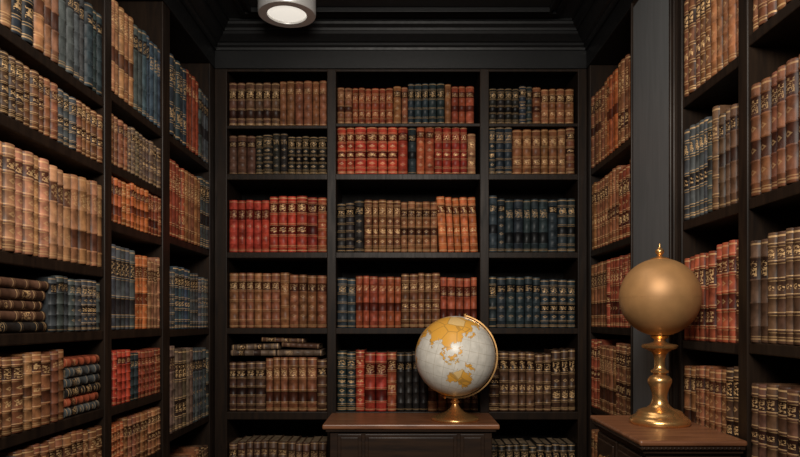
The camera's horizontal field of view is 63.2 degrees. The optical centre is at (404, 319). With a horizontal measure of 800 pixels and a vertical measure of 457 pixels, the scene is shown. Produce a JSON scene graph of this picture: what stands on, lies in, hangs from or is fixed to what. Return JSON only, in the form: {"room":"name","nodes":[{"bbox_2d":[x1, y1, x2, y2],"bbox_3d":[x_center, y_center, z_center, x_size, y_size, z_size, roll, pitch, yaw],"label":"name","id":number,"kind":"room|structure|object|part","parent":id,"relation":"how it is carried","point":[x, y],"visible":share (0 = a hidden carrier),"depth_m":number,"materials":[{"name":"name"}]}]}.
{"room":"home library","nodes":[
{"label":"home library","id":0,"kind":"room"},
{"bbox_2d":[214,68,214,456],"bbox_3d":[-0.020,-0.100,3.350,2.440,2.500,0.100,0,0,0],"label":"wall","id":1,"kind":"structure","parent":0,"point":[214,68],"depth_m":3.30,"materials":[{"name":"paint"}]},
{"bbox_2d":[219,0,581,17],"bbox_3d":[-0.020,-1.400,1.100,2.440,0.100,4.600,0,0,0],"label":"ceiling","id":2,"kind":"structure","parent":0,"point":[229,6],"depth_m":2.79,"materials":[{"name":"paint"}]},
{"bbox_2d":[258,0,315,27],"bbox_3d":[-0.490,-1.308,2.700,0.238,0.083,0.238,0,0,0],"label":"ceiling light","id":3,"kind":"object","parent":2,"relation":"attached to","point":[281,13],"depth_m":2.68,"materials":[{"name":"silver metal"}]},
{"bbox_2d":[233,0,566,15],"bbox_3d":[-0.020,-1.340,1.680,1.400,0.020,2.360,0,0,0],"label":"trim","id":4,"kind":"structure","parent":2,"relation":"attached to","point":[252,11],"depth_m":2.80,"materials":[{"name":"brown wood"}]},
{"bbox_3d":[-0.020,1.200,1.100,2.440,0.100,4.600,0,0,0],"label":"floor","id":5,"kind":"structure","parent":0,"visible":0},
{"bbox_2d":[0,0,214,456],"bbox_3d":[-1.006,-0.050,1.867,0.264,2.400,2.825,0,0,0],"label":"bookcase","id":6,"kind":"object","parent":5,"relation":"on","point":[167,23],"visible":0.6,"depth_m":2.09,"materials":[{"name":"brown wood"}]},
{"bbox_2d":[0,0,209,456],"bbox_3d":[-0.965,0.016,1.717,0.183,2.068,2.428,0,0,0],"label":"books","id":7,"kind":"object","parent":6,"relation":"in","point":[48,212],"visible":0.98,"depth_m":1.82,"materials":[{"name":"leather"}]},
{"bbox_2d":[180,0,228,50],"bbox_3d":[-0.833,-1.296,1.700,0.094,0.108,2.600,0,0,0],"label":"trim","id":8,"kind":"structure","parent":6,"relation":"attached to","point":[211,18],"depth_m":2.77,"materials":[{"name":"brown wood"}]},
{"bbox_2d":[215,51,586,456],"bbox_3d":[-0.020,-0.050,3.146,1.720,2.400,0.304,0,0,0],"label":"bookcase","id":9,"kind":"object","parent":5,"relation":"on","point":[482,70],"visible":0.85,"depth_m":3.00,"materials":[{"name":"brown wood"}]},
{"bbox_2d":[216,18,586,50],"bbox_3d":[-0.020,-1.296,2.953,1.720,0.108,0.094,0,0,0],"label":"trim","id":10,"kind":"structure","parent":9,"relation":"attached to","point":[240,34],"depth_m":2.95,"materials":[{"name":"black wood"}]},
{"bbox_2d":[229,81,574,456],"bbox_3d":[-0.013,-0.031,3.101,1.613,2.162,0.185,0,0,0],"label":"books","id":11,"kind":"object","parent":9,"relation":"in","point":[295,379],"visible":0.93,"depth_m":3.02,"materials":[{"name":"leather"}]},
{"bbox_2d":[322,413,499,456],"bbox_3d":[0.025,0.788,2.815,0.723,0.724,0.340,0,0,0],"label":"cabinet","id":12,"kind":"object","parent":5,"relation":"on","point":[351,434],"visible":1,"depth_m":2.66,"materials":[{"name":"brown wood"}]},
{"bbox_2d":[415,313,497,422],"bbox_3d":[0.218,0.199,2.775,0.351,0.454,0.342,0,0,0],"label":"globe","id":13,"kind":"object","parent":12,"relation":"on","point":[455,355],"visible":1,"depth_m":2.66,"materials":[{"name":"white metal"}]},
{"bbox_3d":[0.301,0.176,2.762,0.181,0.362,0.010,14,0,8],"label":"meridian arm","id":14,"kind":"part","parent":13,"relation":"part of","materials":[{"name":"gold metal"}]},
{"bbox_2d":[590,415,746,456],"bbox_3d":[0.694,0.721,1.785,0.270,0.858,0.430,0,0,0],"label":"base cabinet","id":15,"kind":"object","parent":5,"relation":"on","point":[617,437],"visible":0.94,"depth_m":1.64,"materials":[{"name":"brown wood"}]},
{"bbox_2d":[619,243,702,427],"bbox_3d":[0.717,0.038,1.830,0.220,0.507,0.220,0,0,0],"label":"table lamp","id":16,"kind":"object","parent":15,"relation":"on","point":[660,297],"visible":1,"depth_m":1.77,"materials":[{"name":"gold metal"}]},
{"bbox_2d":[587,0,799,456],"bbox_3d":[0.959,-0.050,1.817,0.278,2.400,2.925,0,0,0],"label":"bookcase","id":17,"kind":"object","parent":5,"relation":"on","point":[651,32],"visible":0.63,"depth_m":2.00,"materials":[{"name":"brown wood"}]},
{"bbox_2d":[572,0,619,50],"bbox_3d":[0.793,-1.296,1.650,0.094,0.108,2.700,0,0,0],"label":"trim","id":18,"kind":"structure","parent":17,"relation":"attached to","point":[590,16],"depth_m":2.77,"materials":[{"name":"brown wood"}]},
{"bbox_2d":[591,0,799,456],"bbox_3d":[0.927,0.019,1.678,0.182,2.061,2.548,0,0,0],"label":"books","id":19,"kind":"object","parent":17,"relation":"in","point":[710,26],"visible":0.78,"depth_m":1.75,"materials":[{"name":"leather"}]}
]}

